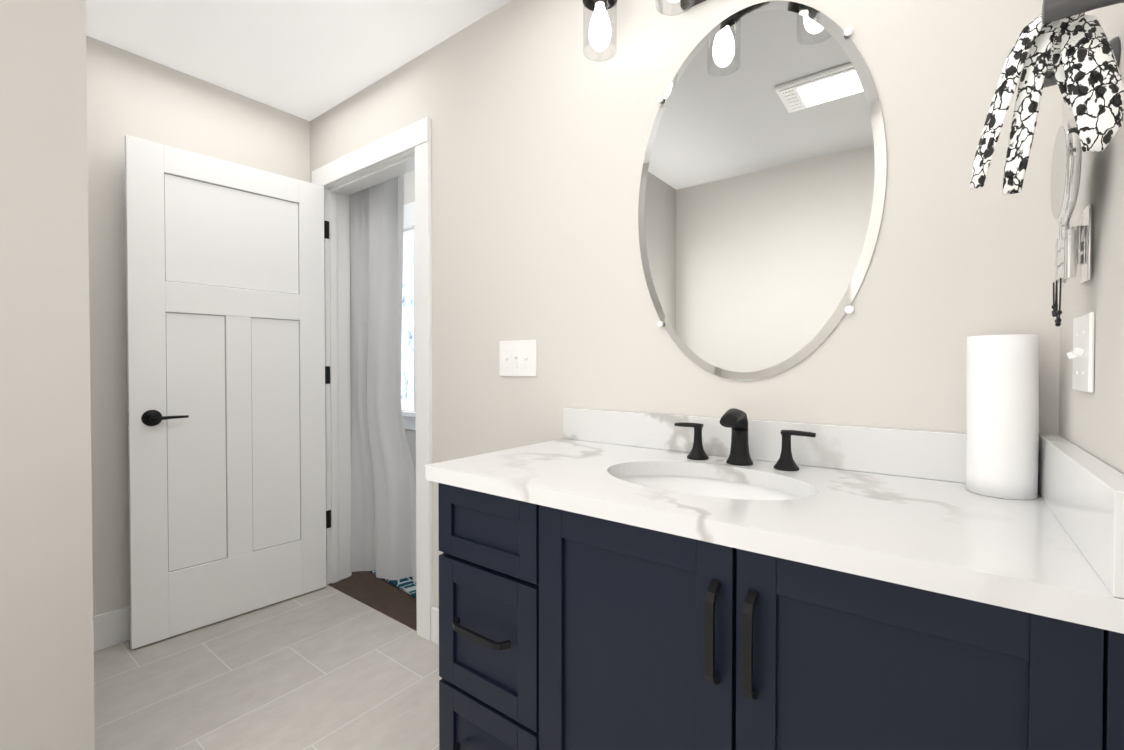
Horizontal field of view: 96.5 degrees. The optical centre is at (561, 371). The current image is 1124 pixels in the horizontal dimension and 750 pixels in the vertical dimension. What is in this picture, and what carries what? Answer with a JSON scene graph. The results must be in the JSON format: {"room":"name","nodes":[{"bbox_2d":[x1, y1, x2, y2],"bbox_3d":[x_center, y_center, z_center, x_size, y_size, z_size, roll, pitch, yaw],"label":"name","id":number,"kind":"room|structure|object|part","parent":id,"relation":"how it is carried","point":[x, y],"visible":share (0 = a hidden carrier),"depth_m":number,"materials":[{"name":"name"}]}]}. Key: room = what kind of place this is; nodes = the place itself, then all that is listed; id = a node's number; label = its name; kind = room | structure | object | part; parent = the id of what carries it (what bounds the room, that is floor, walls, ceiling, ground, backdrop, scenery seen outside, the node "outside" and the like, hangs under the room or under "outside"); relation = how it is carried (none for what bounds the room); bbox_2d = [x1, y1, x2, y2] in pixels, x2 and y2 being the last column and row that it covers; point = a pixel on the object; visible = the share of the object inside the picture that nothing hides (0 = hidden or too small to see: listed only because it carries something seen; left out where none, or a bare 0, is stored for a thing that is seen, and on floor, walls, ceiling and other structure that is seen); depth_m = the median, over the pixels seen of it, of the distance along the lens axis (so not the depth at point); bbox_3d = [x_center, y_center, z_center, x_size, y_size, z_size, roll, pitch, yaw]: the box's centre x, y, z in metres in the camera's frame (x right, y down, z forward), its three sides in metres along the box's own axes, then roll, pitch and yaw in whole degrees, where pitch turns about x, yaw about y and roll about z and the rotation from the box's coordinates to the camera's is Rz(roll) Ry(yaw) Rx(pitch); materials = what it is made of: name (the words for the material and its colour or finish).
{"room":"bathroom","nodes":[
{"label":"bathroom","id":0,"kind":"room"},
{"bbox_2d":[0,0,94,749],"bbox_3d":[-1.956,-0.090,1.049,1.220,2.427,1.227,1,1,37],"label":"wall","id":1,"kind":"structure","parent":0,"point":[46,642],"depth_m":1.11,"materials":[{"name":"grey paint"}]},
{"bbox_2d":[86,35,309,615],"bbox_3d":[-1.702,-0.107,2.289,0.120,2.427,1.053,1,1,37],"label":"wall","id":2,"kind":"structure","parent":0,"point":[132,94],"depth_m":2.05,"materials":[{"name":"white paint"}]},
{"bbox_2d":[93,605,129,651],"bbox_3d":[-1.632,1.037,2.272,0.030,0.140,1.020,1,1,37],"label":"baseboard","id":3,"kind":"structure","parent":2,"relation":"attached to","point":[111,628],"depth_m":2.03,"materials":[{"name":"white wood"}]},
{"bbox_2d":[94,584,441,749],"bbox_3d":[-0.892,1.175,0.916,3.093,0.100,2.280,1,1,37],"label":"floor","id":4,"kind":"structure","parent":0,"point":[327,667],"depth_m":1.78,"materials":[{"name":"beige tile"}]},
{"bbox_2d":[425,407,1123,749],"bbox_3d":[0.299,0.606,1.071,1.154,1.035,0.574,1,1,37],"label":"bathroom vanity","id":5,"kind":"object","parent":4,"relation":"on","point":[733,579],"visible":0.98,"depth_m":0.82,"materials":[{"name":"blue paint"}]},
{"bbox_2d":[425,407,1123,633],"bbox_3d":[0.303,0.255,1.071,1.154,0.281,0.562,1,1,37],"label":"countertop","id":6,"kind":"structure","parent":5,"relation":"on","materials":[{"name":"stone"}]},
{"bbox_2d":[674,408,815,470],"bbox_3d":[0.412,0.154,1.192,0.333,0.136,0.124,1,1,37],"label":"faucet","id":7,"kind":"object","parent":6,"relation":"on","point":[739,459],"depth_m":1.20,"materials":[{"name":"black metal"}]},
{"bbox_2d":[966,334,1038,499],"bbox_3d":[0.817,0.080,0.934,0.102,0.292,0.102,1,1,37],"label":"paper towel roll","id":8,"kind":"object","parent":6,"relation":"on","point":[1002,411],"visible":1,"depth_m":0.89,"materials":[{"name":"white paper"}]},
{"bbox_2d":[86,0,510,120],"bbox_3d":[-1.175,-1.361,1.583,4.393,0.100,3.050,1,1,37],"label":"ceiling","id":9,"kind":"structure","parent":0,"point":[309,60],"depth_m":1.98,"materials":[{"name":"paint"}]},
{"bbox_2d":[328,571,416,630],"bbox_3d":[-0.483,1.154,2.523,4.393,0.100,0.770,1,1,37],"label":"floor","id":10,"kind":"structure","parent":0,"point":[373,591],"depth_m":2.47,"materials":[{"name":"brown wood"}]},
{"bbox_2d":[370,570,415,597],"bbox_3d":[-0.571,1.097,2.583,1.100,0.010,0.400,1,1,42],"label":"rug","id":11,"kind":"object","parent":10,"relation":"on","point":[407,585],"depth_m":2.57,"materials":[{"name":"blue fabric"}]},
{"bbox_2d":[402,170,415,476],"bbox_3d":[-0.844,-0.119,3.190,2.750,2.427,0.120,1,1,37],"label":"wall","id":12,"kind":"structure","parent":0,"point":[409,187],"depth_m":3.20,"materials":[{"name":"white paint"}]},
{"bbox_2d":[401,201,415,429],"bbox_3d":[-1.232,-0.351,3.429,1.010,1.435,0.125,1,1,37],"label":"window","id":13,"kind":"structure","parent":12,"relation":"in","point":[408,377],"depth_m":3.32,"materials":[{"name":"white"}]},
{"bbox_2d":[310,0,1062,608],"bbox_3d":[-0.164,-0.101,1.854,3.093,2.427,0.120,1,1,37],"label":"wall","id":14,"kind":"structure","parent":0,"point":[542,124],"depth_m":1.49,"materials":[{"name":"white paint"}]},
{"bbox_2d":[124,135,330,648],"bbox_3d":[-1.471,0.084,2.300,0.151,2.030,0.803,1,1,37],"label":"door","id":15,"kind":"structure","parent":14,"relation":"in","point":[225,298],"depth_m":2.21,"materials":[{"name":"white wood"}]},
{"bbox_3d":[-1.646,0.187,2.072,0.151,0.066,0.152,1,1,37],"label":"handle","id":16,"kind":"part","parent":15,"relation":"part of","materials":[{"name":"black metal"}]},
{"bbox_3d":[-1.214,0.018,2.574,0.013,1.582,0.054,1,1,37],"label":"door hinge set","id":17,"kind":"part","parent":15,"relation":"part of","materials":[{"name":"black metal"}]},
{"bbox_2d":[312,117,432,640],"bbox_3d":[-0.876,0.034,2.396,0.951,2.143,0.159,1,1,37],"label":"door frame","id":18,"kind":"structure","parent":14,"relation":"attached to","point":[404,150],"depth_m":2.40,"materials":[{"name":"white wood"}]},
{"bbox_2d":[349,174,415,582],"bbox_3d":[-0.848,-0.014,2.541,1.254,2.211,0.149,1,1,37],"label":"curtain","id":19,"kind":"object","parent":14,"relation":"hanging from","point":[383,511],"visible":0.6,"depth_m":2.59,"materials":[{"name":"grey fabric"}]},
{"bbox_2d":[431,607,438,644],"bbox_3d":[-0.255,1.043,1.854,0.701,0.140,0.014,1,1,37],"label":"baseboard","id":20,"kind":"structure","parent":14,"relation":"attached to","point":[434,611],"depth_m":2.05,"materials":[{"name":"white wood"}]},
{"bbox_2d":[500,340,536,376],"bbox_3d":[-0.160,-0.046,1.764,0.174,0.126,0.018,1,1,37],"label":"switch plate","id":21,"kind":"object","parent":14,"relation":"attached to","point":[518,358],"visible":1,"depth_m":1.76,"materials":[{"name":"white plastic"}]},
{"bbox_2d":[582,0,616,61],"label":"sconce","id":22,"kind":"object","parent":14,"relation":"attached to","point":[600,30],"depth_m":1.39,"materials":[{"name":"clear glass"}]},
{"bbox_2d":[655,0,705,15],"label":"sconce","id":23,"kind":"object","parent":14,"relation":"attached to","point":[684,4],"depth_m":1.26,"materials":[{"name":"clear glass"}]},
{"bbox_2d":[638,1,886,380],"bbox_3d":[0.466,-0.452,1.283,0.614,0.952,0.012,1,1,37],"label":"mirror","id":24,"kind":"object","parent":14,"relation":"attached to","point":[762,191],"visible":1,"depth_m":1.26,"materials":[{"name":"clear glass"}]},
{"bbox_2d":[1059,3,1123,473],"bbox_3d":[0.327,-0.077,0.046,0.120,2.427,2.160,1,1,37],"label":"wall","id":25,"kind":"structure","parent":0,"point":[1092,423],"depth_m":0.69,"materials":[{"name":"white paint"}]},
{"bbox_2d":[969,0,1123,194],"bbox_3d":[0.597,-0.317,0.619,0.149,0.220,0.233,1,1,37],"label":"scarf","id":26,"kind":"object","parent":25,"relation":"attached to","point":[1069,49],"visible":1,"depth_m":0.56,"materials":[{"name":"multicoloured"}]},
{"bbox_2d":[1050,119,1092,326],"bbox_3d":[0.738,-0.211,0.719,0.043,0.292,0.168,1,1,37],"label":"magnifying mirror","id":27,"kind":"object","parent":25,"relation":"attached to","point":[1074,247],"visible":1,"depth_m":0.72,"materials":[{"name":"silver metal"}]},
{"bbox_2d":[1066,312,1094,392],"bbox_3d":[0.791,-0.028,0.770,0.018,0.116,0.116,1,1,37],"label":"switch plate","id":28,"kind":"object","parent":25,"relation":"attached to","point":[1081,354],"visible":1,"depth_m":0.75,"materials":[{"name":"white plastic"}]}
]}

